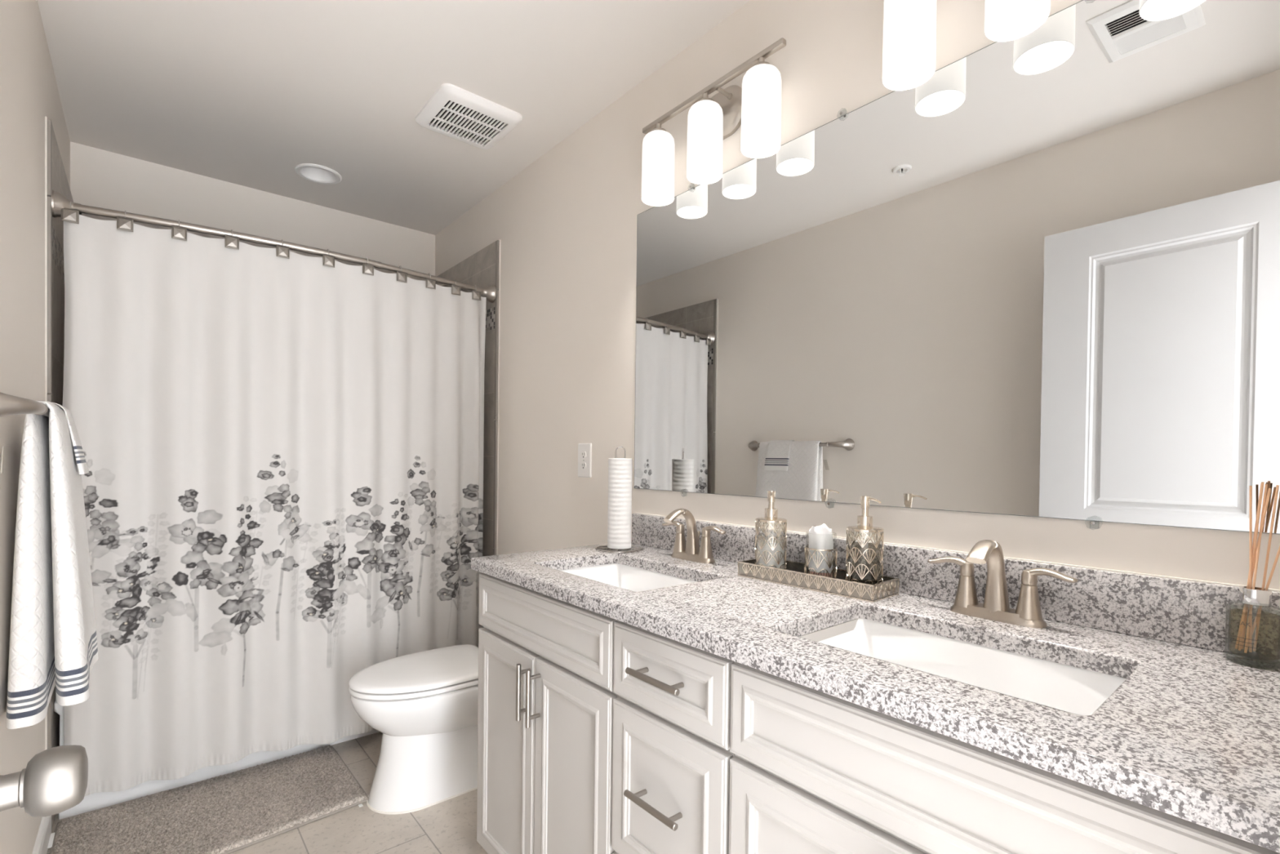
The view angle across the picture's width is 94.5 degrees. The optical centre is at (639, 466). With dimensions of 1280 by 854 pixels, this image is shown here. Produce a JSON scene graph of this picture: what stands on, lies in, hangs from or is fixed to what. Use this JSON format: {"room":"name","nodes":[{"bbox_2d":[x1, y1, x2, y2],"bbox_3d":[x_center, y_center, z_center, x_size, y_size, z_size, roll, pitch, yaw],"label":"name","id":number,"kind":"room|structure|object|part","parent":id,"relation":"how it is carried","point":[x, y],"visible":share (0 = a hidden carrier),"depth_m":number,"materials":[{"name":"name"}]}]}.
{"room":"bathroom","nodes":[
{"label":"bathroom","id":0,"kind":"room"},
{"bbox_2d":[0,0,70,853],"bbox_3d":[-1.298,-0.073,1.107,0.100,2.476,3.639,0,1,-40],"label":"wall","id":1,"kind":"structure","parent":0,"point":[29,92],"depth_m":1.42,"materials":[{"name":"white paint"}]},
{"bbox_2d":[0,391,49,417],"bbox_3d":[-1.409,-0.124,1.377,0.080,0.062,0.684,0,1,-40],"label":"towel bar","id":2,"kind":"object","parent":1,"relation":"attached to","point":[10,405],"visible":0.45,"depth_m":1.14,"materials":[{"name":"grey metal"}]},
{"bbox_2d":[31,815,51,853],"bbox_3d":[-1.008,1.126,0.848,0.014,0.092,2.608,0,1,-40],"label":"baseboard","id":3,"kind":"structure","parent":1,"relation":"attached to","point":[41,845],"depth_m":1.73,"materials":[{"name":"white"}]},
{"bbox_2d":[44,116,47,750],"bbox_3d":[-1.839,0.037,1.831,0.004,2.224,0.004,0,1,-40],"label":"trim","id":4,"kind":"structure","parent":1,"relation":"attached to","point":[46,117],"depth_m":1.82,"materials":[{"name":"white"}]},
{"bbox_2d":[0,400,97,728],"bbox_3d":[-1.393,0.200,1.408,0.140,0.690,0.425,0,1,-40],"label":"bath towel","id":5,"kind":"object","parent":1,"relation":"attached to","point":[53,639],"visible":0.94,"depth_m":1.28,"materials":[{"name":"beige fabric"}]},
{"bbox_2d":[52,402,88,474],"bbox_3d":[-1.425,-0.064,1.450,0.105,0.178,0.160,0,1,-40],"label":"hand towel","id":6,"kind":"object","parent":5,"relation":"on","point":[82,468],"visible":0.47,"depth_m":1.42,"materials":[{"name":"white fabric"}]},
{"bbox_2d":[47,118,52,830],"bbox_3d":[-1.844,0.038,1.844,0.013,2.222,0.024,0,1,-40],"label":"trim","id":7,"kind":"structure","parent":1,"relation":"attached to","point":[49,121],"depth_m":1.83,"materials":[{"name":"grey"}]},
{"bbox_2d":[47,126,73,826],"bbox_3d":[-2.107,0.031,2.157,0.012,2.222,0.793,0,1,-40],"label":"tile","id":8,"kind":"structure","parent":1,"relation":"attached to","point":[60,181],"depth_m":1.98,"materials":[{"name":"grey tile"}]},
{"bbox_2d":[50,190,497,302],"bbox_3d":[-1.260,-0.827,2.326,1.500,0.082,0.134,0,1,-40],"label":"shower curtain rod","id":9,"kind":"object","parent":8,"relation":"attached to","point":[59,202],"visible":0.91,"depth_m":2.12,"materials":[{"name":"grey metal"}]},
{"bbox_2d":[61,201,79,223],"bbox_3d":[-1.814,-0.810,1.884,0.041,0.073,0.046,0,1,-40],"label":"curtain hook","id":10,"kind":"object","parent":9,"relation":"hanging from","point":[71,215],"visible":0.91,"depth_m":1.87,"materials":[{"name":"silver metal"}]},
{"bbox_2d":[116,210,133,231],"bbox_3d":[-1.696,-0.809,1.949,0.041,0.073,0.046,0,1,-40],"label":"curtain hook","id":11,"kind":"object","parent":9,"relation":"hanging from","point":[125,224],"visible":0.98,"depth_m":1.93,"materials":[{"name":"silver metal"}]},
{"bbox_2d":[171,219,186,240],"bbox_3d":[-1.576,-0.809,2.022,0.041,0.073,0.046,0,1,-40],"label":"curtain hook","id":12,"kind":"object","parent":9,"relation":"hanging from","point":[177,233],"visible":0.95,"depth_m":2.01,"materials":[{"name":"silver metal"}]},
{"bbox_2d":[225,229,239,249],"bbox_3d":[-1.453,-0.808,2.104,0.041,0.073,0.046,0,1,-40],"label":"curtain hook","id":13,"kind":"object","parent":9,"relation":"hanging from","point":[232,242],"visible":0.93,"depth_m":2.09,"materials":[{"name":"silver metal"}]},
{"bbox_2d":[62,214,486,796],"bbox_3d":[-1.268,0.141,2.319,1.447,1.897,0.126,0,1,-40],"label":"shower curtain","id":14,"kind":"object","parent":9,"relation":"hanging from","point":[282,487],"visible":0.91,"depth_m":2.17,"materials":[{"name":"fabric"}]},
{"bbox_2d":[276,239,289,258],"bbox_3d":[-1.328,-0.808,2.195,0.041,0.073,0.046,0,1,-40],"label":"curtain hook","id":15,"kind":"object","parent":9,"relation":"hanging from","point":[282,251],"visible":0.92,"depth_m":2.18,"materials":[{"name":"silver metal"}]},
{"bbox_2d":[323,248,334,267],"bbox_3d":[-1.209,-0.808,2.291,0.041,0.073,0.046,0,1,-40],"label":"curtain hook","id":16,"kind":"object","parent":9,"relation":"hanging from","point":[328,260],"visible":0.96,"depth_m":2.27,"materials":[{"name":"silver metal"}]},
{"bbox_3d":[-1.197,-0.792,2.277,0.041,0.041,0.008,0,1,-40],"label":"square plate","id":17,"kind":"part","parent":16,"relation":"part of","materials":[{"name":"grey metal"}]},
{"bbox_2d":[362,257,373,275],"bbox_3d":[-1.101,-0.808,2.387,0.041,0.073,0.046,0,1,-40],"label":"curtain hook","id":18,"kind":"object","parent":9,"relation":"hanging from","point":[367,268],"visible":0.87,"depth_m":2.37,"materials":[{"name":"silver metal"}]},
{"bbox_2d":[396,265,407,283],"bbox_3d":[-1.004,-0.808,2.481,0.041,0.073,0.046,0,1,-40],"label":"curtain hook","id":19,"kind":"object","parent":9,"relation":"hanging from","point":[402,277],"visible":0.94,"depth_m":2.47,"materials":[{"name":"silver metal"}]},
{"bbox_3d":[-0.992,-0.791,2.467,0.041,0.041,0.008,0,1,-40],"label":"square plate","id":20,"kind":"part","parent":19,"relation":"part of","materials":[{"name":"grey metal"}]},
{"bbox_2d":[426,272,435,289],"bbox_3d":[-0.917,-0.808,2.574,0.041,0.073,0.046,0,1,-40],"label":"curtain hook","id":21,"kind":"object","parent":9,"relation":"hanging from","point":[430,283],"visible":0.93,"depth_m":2.56,"materials":[{"name":"silver metal"}]},
{"bbox_3d":[-0.905,-0.792,2.559,0.041,0.041,0.007,0,1,-34],"label":"square plate","id":22,"kind":"part","parent":21,"relation":"part of","materials":[{"name":"grey metal"}]},
{"bbox_2d":[451,279,460,295],"bbox_3d":[-0.835,-0.808,2.666,0.041,0.073,0.046,0,1,-40],"label":"curtain hook","id":23,"kind":"object","parent":9,"relation":"hanging from","point":[455,290],"visible":0.91,"depth_m":2.65,"materials":[{"name":"silver metal"}]},
{"bbox_3d":[-0.824,-0.792,2.651,0.041,0.041,0.008,0,1,-40],"label":"square plate","id":24,"kind":"part","parent":23,"relation":"part of","materials":[{"name":"grey metal"}]},
{"bbox_2d":[471,284,480,300],"bbox_3d":[-0.767,-0.808,2.748,0.041,0.073,0.046,0,1,-40],"label":"curtain hook","id":25,"kind":"object","parent":9,"relation":"hanging from","point":[476,295],"visible":0.88,"depth_m":2.73,"materials":[{"name":"silver metal"}]},
{"bbox_3d":[-0.755,-0.792,2.734,0.041,0.041,0.007,0,1,-34],"label":"square plate","id":26,"kind":"part","parent":25,"relation":"part of","materials":[{"name":"grey metal"}]},
{"bbox_2d":[70,142,435,275],"bbox_3d":[-1.815,-0.103,2.984,1.524,2.476,0.100,0,1,-40],"label":"wall","id":27,"kind":"structure","parent":0,"point":[100,178],"depth_m":2.80,"materials":[{"name":"white paint"}]},
{"bbox_2d":[81,213,426,280],"bbox_3d":[-1.780,0.025,2.942,1.500,2.222,0.012,0,1,-40],"label":"tile","id":28,"kind":"structure","parent":27,"relation":"attached to","point":[97,217],"depth_m":2.83,"materials":[{"name":"beige tile"}]},
{"bbox_2d":[46,731,488,853],"bbox_3d":[-0.692,1.216,1.645,1.724,0.100,3.639,0,1,-40],"label":"floor","id":29,"kind":"structure","parent":0,"point":[449,826],"depth_m":1.90,"materials":[{"name":"tile"}]},
{"bbox_2d":[47,744,368,853],"bbox_3d":[-1.393,1.141,1.954,0.831,0.024,0.559,0,1,-40],"label":"bath mat","id":30,"kind":"object","parent":29,"relation":"on","point":[228,813],"visible":1,"depth_m":1.94,"materials":[{"name":"beige fabric"}]},
{"bbox_2d":[53,625,483,819],"bbox_3d":[-1.551,0.947,2.668,1.498,0.392,0.732,0,1,-40],"label":"bathtub","id":31,"kind":"object","parent":29,"relation":"on","point":[91,802],"visible":0.08,"depth_m":2.10,"materials":[{"name":"white ceramic"}]},
{"bbox_2d":[348,644,478,813],"bbox_3d":[-0.680,0.781,2.217,0.756,0.756,0.428,0,1,-40],"label":"toilet","id":32,"kind":"object","parent":29,"relation":"on","point":[424,704],"visible":0.59,"depth_m":2.02,"materials":[{"name":"white ceramic"}]},
{"bbox_3d":[-0.778,0.752,2.134,0.497,0.017,0.374,0,1,-40],"label":"seat","id":33,"kind":"part","parent":32,"relation":"part of","materials":[{"name":"white plastic"}]},
{"bbox_3d":[-0.776,0.729,2.135,0.503,0.021,0.374,0,1,-40],"label":"lid","id":34,"kind":"part","parent":32,"relation":"part of","materials":[{"name":"white plastic"}]},
{"bbox_3d":[-0.767,0.862,2.146,0.523,0.194,0.368,0,1,-40],"label":"bowl","id":35,"kind":"part","parent":32,"relation":"part of","materials":[{"name":"white ceramic"}]},
{"bbox_2d":[476,573,618,853],"bbox_3d":[-0.068,0.734,1.623,0.593,0.877,0.632,0,1,-40],"label":"base cabinet","id":36,"kind":"object","parent":29,"relation":"on","point":[546,695],"visible":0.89,"depth_m":1.41,"materials":[{"name":"grey paint"}]},
{"bbox_3d":[-0.360,0.773,1.580,0.021,0.614,0.318,0,1,-40],"label":"cabinet door","id":37,"kind":"part","parent":36,"relation":"part of","materials":[{"name":"grey paint"}]},
{"bbox_3d":[-0.287,0.551,1.452,0.038,0.138,0.012,0,1,-40],"label":"bar pull","id":38,"kind":"part","parent":36,"relation":"part of","materials":[{"name":"silver metal"}]},
{"bbox_3d":[-0.257,0.552,1.416,0.038,0.138,0.012,0,1,-40],"label":"bar pull","id":39,"kind":"part","parent":36,"relation":"part of","materials":[{"name":"silver metal"}]},
{"bbox_3d":[-0.256,0.384,1.457,0.021,0.145,0.626,0,1,-40],"label":"false drawer","id":40,"kind":"part","parent":36,"relation":"part of","materials":[{"name":"grey paint"}]},
{"bbox_3d":[-0.158,0.778,1.339,0.021,0.614,0.306,0,1,-40],"label":"cabinet door","id":41,"kind":"part","parent":36,"relation":"part of","materials":[{"name":"grey paint"}]},
{"bbox_2d":[611,620,735,853],"bbox_3d":[0.236,0.743,1.261,0.593,0.877,0.314,0,1,-40],"label":"base cabinet","id":42,"kind":"object","parent":29,"relation":"on","point":[671,753],"visible":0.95,"depth_m":1.08,"materials":[{"name":"grey paint"}]},
{"bbox_3d":[0.027,0.619,1.078,0.038,0.012,0.138,0,1,-40],"label":"bar pull","id":43,"kind":"part","parent":42,"relation":"part of","materials":[{"name":"silver metal"}]},
{"bbox_3d":[0.030,0.386,1.075,0.038,0.012,0.138,0,1,-40],"label":"bar pull","id":44,"kind":"part","parent":42,"relation":"part of","materials":[{"name":"silver metal"}]},
{"bbox_3d":[0.046,0.631,1.098,0.021,0.309,0.308,0,1,-40],"label":"drawer","id":45,"kind":"part","parent":42,"relation":"part of","materials":[{"name":"grey paint"}]},
{"bbox_3d":[0.049,0.392,1.095,0.021,0.145,0.308,0,1,-40],"label":"drawer","id":46,"kind":"part","parent":42,"relation":"part of","materials":[{"name":"grey paint"}]},
{"bbox_2d":[728,618,1279,853],"bbox_3d":[0.548,0.751,0.890,0.593,0.877,0.654,0,1,-40],"label":"base cabinet","id":47,"kind":"object","parent":29,"relation":"on","point":[812,771],"visible":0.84,"depth_m":0.76,"materials":[{"name":"grey paint"}]},
{"bbox_3d":[0.251,0.789,0.854,0.021,0.614,0.322,0,1,-40],"label":"cabinet door","id":48,"kind":"part","parent":47,"relation":"part of","materials":[{"name":"grey paint"}]},
{"bbox_2d":[471,512,1279,853],"bbox_3d":[0.255,0.236,1.254,0.580,0.134,1.616,0,1,-40],"label":"countertop","id":49,"kind":"structure","parent":47,"relation":"on","point":[1191,732],"depth_m":0.91,"materials":[{"name":"white stone"}]},
{"bbox_2d":[595,445,643,553],"bbox_3d":[-0.063,0.098,1.861,0.138,0.326,0.138,0,1,-40],"label":"paper towel holder","id":50,"kind":"object","parent":49,"relation":"on","point":[617,551],"visible":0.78,"depth_m":1.86,"materials":[{"name":"silver metal"}]},
{"bbox_2d":[607,457,632,548],"bbox_3d":[-0.063,0.114,1.862,0.075,0.280,0.075,0,1,-40],"label":"paper towel roll","id":51,"kind":"object","parent":50,"relation":"on","point":[620,469],"visible":1,"depth_m":1.83,"materials":[{"name":"white paper"}]},
{"bbox_2d":[559,563,697,591],"bbox_3d":[-0.039,0.373,1.538,0.329,0.154,0.489,0,1,-40],"label":"sink basin","id":52,"kind":"object","parent":49,"relation":"in","point":[624,576],"visible":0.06,"depth_m":1.73,"materials":[{"name":"white ceramic"}]},
{"bbox_2d":[662,508,725,563],"bbox_3d":[0.123,0.192,1.676,0.133,0.148,0.248,0,1,-40],"label":"faucet","id":53,"kind":"object","parent":49,"relation":"on","point":[691,550],"visible":1,"depth_m":1.68,"materials":[{"name":"silver metal"}]},
{"bbox_3d":[0.099,0.178,1.763,0.025,0.033,0.084,0,1,-40],"label":"lever","id":54,"kind":"part","parent":53,"relation":"part of","materials":[{"name":"silver metal"}]},
{"bbox_3d":[0.118,0.223,1.740,0.043,0.058,0.043,0,1,-40],"label":"handle","id":55,"kind":"part","parent":53,"relation":"part of","materials":[{"name":"silver metal"}]},
{"bbox_3d":[0.120,0.186,1.673,0.124,0.137,0.043,0,1,-40],"label":"spout","id":56,"kind":"part","parent":53,"relation":"part of","materials":[{"name":"silver metal"}]},
{"bbox_3d":[0.151,0.257,1.701,0.049,0.018,0.158,0,1,-40],"label":"plate","id":57,"kind":"part","parent":53,"relation":"part of","materials":[{"name":"silver metal"}]},
{"bbox_3d":[0.170,0.221,1.716,0.011,0.070,0.011,0,1,-40],"label":"lift rod","id":58,"kind":"part","parent":53,"relation":"part of","materials":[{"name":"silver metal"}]},
{"bbox_3d":[0.185,0.225,1.661,0.043,0.058,0.043,0,1,-40],"label":"handle","id":59,"kind":"part","parent":53,"relation":"part of","materials":[{"name":"silver metal"}]},
{"bbox_3d":[0.205,0.181,1.637,0.025,0.033,0.084,0,1,-40],"label":"lever","id":60,"kind":"part","parent":53,"relation":"part of","materials":[{"name":"silver metal"}]},
{"bbox_2d":[737,558,899,602],"bbox_3d":[0.402,0.256,1.374,0.123,0.035,0.354,0,1,-40],"label":"tray","id":61,"kind":"object","parent":49,"relation":"on","point":[794,575],"visible":0.77,"depth_m":1.31,"materials":[{"name":"silver metal"}]},
{"bbox_2d":[755,490,786,568],"bbox_3d":[0.319,0.163,1.442,0.075,0.208,0.075,0,1,-40],"label":"soap dispenser","id":62,"kind":"object","parent":61,"relation":"on","point":[770,553],"visible":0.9,"depth_m":1.42,"materials":[{"name":"clear glass"}]},
{"bbox_2d":[804,533,837,577],"bbox_3d":[0.415,0.210,1.359,0.072,0.118,0.072,0,1,-40],"label":"tumbler","id":63,"kind":"object","parent":61,"relation":"on","point":[806,549],"visible":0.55,"depth_m":1.33,"materials":[{"name":"silver glass"}]},
{"bbox_2d":[808,523,833,577],"bbox_3d":[0.415,0.198,1.358,0.056,0.130,0.055,0,1,-40],"label":"candle","id":64,"kind":"object","parent":63,"relation":"in","point":[820,537],"visible":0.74,"depth_m":1.33,"materials":[{"name":"white wax"}]},
{"bbox_2d":[845,495,884,584],"bbox_3d":[0.484,0.167,1.272,0.075,0.208,0.077,0,1,-40],"label":"soap dispenser","id":65,"kind":"object","parent":61,"relation":"on","point":[864,522],"visible":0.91,"depth_m":1.26,"materials":[{"name":"silver glass"}]},
{"bbox_2d":[817,617,1126,715],"bbox_3d":[0.476,0.387,0.937,0.338,0.154,0.488,0,1,-40],"label":"sink basin","id":66,"kind":"object","parent":49,"relation":"in","point":[1064,687],"visible":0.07,"depth_m":1.02,"materials":[{"name":"white ceramic"}]},
{"bbox_2d":[927,539,1078,628],"bbox_3d":[0.632,0.206,1.071,0.133,0.148,0.248,0,1,-40],"label":"faucet","id":67,"kind":"object","parent":49,"relation":"on","point":[995,606],"visible":1,"depth_m":1.08,"materials":[{"name":"silver metal"}]},
{"bbox_3d":[0.608,0.192,1.157,0.025,0.033,0.084,0,1,-40],"label":"lever","id":68,"kind":"part","parent":67,"relation":"part of","materials":[{"name":"silver metal"}]},
{"bbox_3d":[0.627,0.237,1.135,0.043,0.058,0.043,0,1,-40],"label":"handle","id":69,"kind":"part","parent":67,"relation":"part of","materials":[{"name":"silver metal"}]},
{"bbox_3d":[0.629,0.200,1.067,0.124,0.137,0.043,0,1,-40],"label":"spout","id":70,"kind":"part","parent":67,"relation":"part of","materials":[{"name":"silver metal"}]},
{"bbox_3d":[0.660,0.271,1.096,0.049,0.018,0.158,0,1,-40],"label":"plate","id":71,"kind":"part","parent":67,"relation":"part of","materials":[{"name":"silver metal"}]},
{"bbox_3d":[0.694,0.239,1.055,0.043,0.058,0.043,0,1,-40],"label":"handle","id":72,"kind":"part","parent":67,"relation":"part of","materials":[{"name":"silver metal"}]},
{"bbox_3d":[0.714,0.194,1.032,0.025,0.033,0.084,0,1,-40],"label":"lever","id":73,"kind":"part","parent":67,"relation":"part of","materials":[{"name":"silver metal"}]},
{"bbox_2d":[1224,586,1279,660],"bbox_3d":[0.893,0.231,0.859,0.060,0.110,0.060,0,1,-40],"label":"bottle","id":74,"kind":"object","parent":49,"relation":"on","point":[1256,597],"visible":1,"depth_m":0.85,"materials":[{"name":"clear glass"}]},
{"bbox_2d":[1238,483,1261,650],"bbox_3d":[0.890,0.146,0.862,0.023,0.246,0.003,1,1,21],"label":"stick","id":75,"kind":"object","parent":74,"relation":"in","point":[1248,580],"visible":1,"depth_m":0.86,"materials":[{"name":"brown wood"}]},
{"bbox_2d":[1248,485,1252,652],"bbox_3d":[0.889,0.148,0.861,0.003,0.242,0.010,1,1,8],"label":"stick","id":76,"kind":"object","parent":74,"relation":"in","point":[1250,486],"visible":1,"depth_m":0.86,"materials":[{"name":"brown wood"}]},
{"bbox_2d":[1240,481,1264,648],"bbox_3d":[0.892,0.145,0.862,0.003,0.248,0.026,1,1,-2],"label":"stick","id":77,"kind":"object","parent":74,"relation":"in","point":[1262,482],"visible":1,"depth_m":0.86,"materials":[{"name":"brown wood"}]},
{"bbox_2d":[1235,488,1271,648],"bbox_3d":[0.892,0.150,0.861,0.003,0.239,0.034,0,1,-33],"label":"stick","id":78,"kind":"object","parent":74,"relation":"in","point":[1269,489],"visible":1,"depth_m":0.86,"materials":[{"name":"brown wood"}]},
{"bbox_2d":[1244,484,1267,653],"bbox_3d":[0.891,0.147,0.855,0.028,0.245,0.003,1,1,-3],"label":"stick","id":79,"kind":"object","parent":74,"relation":"in","point":[1266,485],"visible":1,"depth_m":0.85,"materials":[{"name":"brown wood"}]},
{"bbox_2d":[1247,545,1279,648],"bbox_3d":[0.902,0.158,0.846,0.003,0.224,0.049,0,1,-34],"label":"stick","id":80,"kind":"object","parent":74,"relation":"in","point":[1278,550],"visible":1,"depth_m":0.85,"materials":[{"name":"brown wood"}]},
{"bbox_2d":[1253,484,1279,651],"bbox_3d":[0.904,0.148,0.854,0.003,0.244,0.023,0,1,-28],"label":"stick","id":81,"kind":"object","parent":74,"relation":"in","point":[1277,486],"visible":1,"depth_m":0.85,"materials":[{"name":"brown wood"}]},
{"bbox_2d":[37,0,750,235],"bbox_3d":[-0.660,-1.390,1.613,1.724,0.160,3.639,0,1,-40],"label":"ceiling","id":82,"kind":"structure","parent":0,"point":[246,93],"depth_m":2.01,"materials":[{"name":"white paint"}]},
{"bbox_2d":[294,163,342,184],"bbox_3d":[-1.462,-1.379,2.691,0.188,0.108,0.188,0,1,-40],"label":"recessed light","id":83,"kind":"object","parent":82,"relation":"in","point":[316,173],"visible":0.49,"depth_m":2.73,"materials":[{"name":"white plastic"}]},
{"bbox_2d":[415,83,522,149],"bbox_3d":[-0.647,-1.306,2.235,0.310,0.024,0.308,0,1,-40],"label":"exhaust fan","id":84,"kind":"object","parent":82,"relation":"attached to","point":[453,108],"visible":1,"depth_m":2.20,"materials":[{"name":"white plastic"}]},
{"bbox_2d":[426,100,508,146],"bbox_3d":[-0.652,-1.296,2.240,0.243,0.004,0.210,0,1,-40],"label":"grille","id":85,"kind":"object","parent":84,"relation":"attached to","point":[458,117],"depth_m":2.24,"materials":[{"name":"white plastic"}]},
{"bbox_2d":[435,0,1279,589],"bbox_3d":[-0.055,-0.071,2.152,0.100,2.476,3.639,0,1,-40],"label":"wall","id":86,"kind":"structure","parent":0,"point":[565,224],"depth_m":2.05,"materials":[{"name":"white paint"}]},
{"bbox_2d":[435,241,495,555],"bbox_3d":[-0.950,0.033,3.130,0.012,2.222,0.793,0,1,-40],"label":"tile","id":87,"kind":"structure","parent":86,"relation":"attached to","point":[478,269],"depth_m":2.88,"materials":[{"name":"grey tile"}]},
{"bbox_2d":[438,283,451,287],"bbox_3d":[-1.046,-0.915,3.090,0.189,0.130,0.072,0,1,-40],"label":"shower","id":88,"kind":"object","parent":87,"relation":"attached to","point":[441,284],"visible":0.12,"depth_m":3.10,"materials":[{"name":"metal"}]},
{"bbox_2d":[493,239,500,555],"bbox_3d":[-0.688,0.040,2.817,0.013,2.222,0.024,0,1,-40],"label":"trim","id":89,"kind":"structure","parent":86,"relation":"attached to","point":[497,242],"depth_m":2.80,"materials":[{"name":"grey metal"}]},
{"bbox_2d":[577,443,591,477],"bbox_3d":[-0.213,-0.024,2.255,0.009,0.130,0.086,0,1,-40],"label":"wall outlet","id":90,"kind":"object","parent":86,"relation":"attached to","point":[584,450],"visible":1,"depth_m":2.25,"materials":[{"name":"white plastic"}]},
{"bbox_2d":[580,462,586,468],"bbox_3d":[-0.215,-0.004,2.254,0.003,0.025,0.033,0,1,-40],"label":"receptacle","id":91,"kind":"object","parent":90,"relation":"attached to","point":[583,464],"depth_m":2.25,"materials":[{"name":"grey plastic"}]},
{"bbox_2d":[581,451,586,457],"bbox_3d":[-0.215,-0.045,2.253,0.003,0.025,0.033,0,1,-40],"label":"receptacle","id":92,"kind":"object","parent":90,"relation":"attached to","point":[583,453],"depth_m":2.25,"materials":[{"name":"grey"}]},
{"bbox_2d":[641,37,786,206],"bbox_3d":[0.195,-0.953,1.677,0.130,0.268,0.536,0,1,-40],"label":"vanity light","id":93,"kind":"object","parent":86,"relation":"attached to","point":[756,106],"visible":1,"depth_m":1.63,"materials":[{"name":"white glass"}]},
{"bbox_3d":[0.056,-0.920,1.820,0.101,0.195,0.101,0,1,-40],"label":"lamp shade","id":94,"kind":"part","parent":93,"relation":"part of","materials":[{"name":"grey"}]},
{"bbox_3d":[0.058,-1.033,1.818,0.015,0.040,0.015,0,1,-40],"label":"stem","id":95,"kind":"part","parent":93,"relation":"part of","materials":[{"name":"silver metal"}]},
{"bbox_3d":[0.183,-0.917,1.668,0.101,0.195,0.101,0,1,-40],"label":"lamp shade","id":96,"kind":"part","parent":93,"relation":"part of","materials":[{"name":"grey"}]},
{"bbox_3d":[0.185,-1.029,1.667,0.015,0.040,0.015,0,1,-40],"label":"stem","id":97,"kind":"part","parent":93,"relation":"part of","materials":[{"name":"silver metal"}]},
{"bbox_3d":[0.236,-1.046,1.654,0.058,0.016,0.016,0,1,-40],"label":"arm","id":98,"kind":"part","parent":93,"relation":"part of","materials":[{"name":"silver metal"}]},
{"bbox_3d":[0.311,-0.913,1.517,0.101,0.195,0.101,0,1,-40],"label":"lamp shade","id":99,"kind":"part","parent":93,"relation":"part of","materials":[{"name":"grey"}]},
{"bbox_3d":[0.312,-1.026,1.515,0.015,0.040,0.015,0,1,-40],"label":"stem","id":100,"kind":"part","parent":93,"relation":"part of","materials":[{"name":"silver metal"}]},
{"bbox_2d":[631,513,1279,662],"bbox_3d":[0.484,0.223,1.416,0.020,0.102,1.570,0,1,-40],"label":"backsplash","id":101,"kind":"structure","parent":86,"relation":"attached to","point":[1176,611],"depth_m":1.04,"materials":[{"name":"stone"}]},
{"bbox_2d":[634,0,1279,533],"bbox_3d":[0.489,-0.378,1.415,0.016,0.961,1.572,0,1,-40],"label":"wall mirror","id":102,"kind":"object","parent":86,"relation":"attached to","point":[1038,275],"visible":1,"depth_m":1.15,"materials":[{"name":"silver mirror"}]},
{"bbox_2d":[882,0,1050,90],"bbox_3d":[0.696,-0.940,1.081,0.130,0.268,0.536,0,1,-40],"label":"vanity light","id":103,"kind":"object","parent":86,"relation":"attached to","point":[909,26],"visible":1,"depth_m":1.18,"materials":[{"name":"white glass"}]},
{"bbox_3d":[0.557,-0.907,1.224,0.101,0.195,0.101,0,1,-40],"label":"lamp shade","id":104,"kind":"part","parent":103,"relation":"part of","materials":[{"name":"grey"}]},
{"bbox_3d":[0.685,-0.903,1.072,0.101,0.195,0.101,0,1,-40],"label":"lamp shade","id":105,"kind":"part","parent":103,"relation":"part of","materials":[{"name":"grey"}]},
{"bbox_3d":[0.459,-0.042,0.279,1.524,2.476,0.110,0,1,-40],"label":"wall","id":106,"kind":"structure","parent":0,"visible":0},
{"bbox_2d":[0,744,88,816],"bbox_3d":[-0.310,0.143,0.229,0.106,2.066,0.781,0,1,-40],"label":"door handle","id":107,"kind":"structure","parent":106,"relation":"in","point":[54,780],"depth_m":0.49,"materials":[{"name":"silver metal"}]}
]}

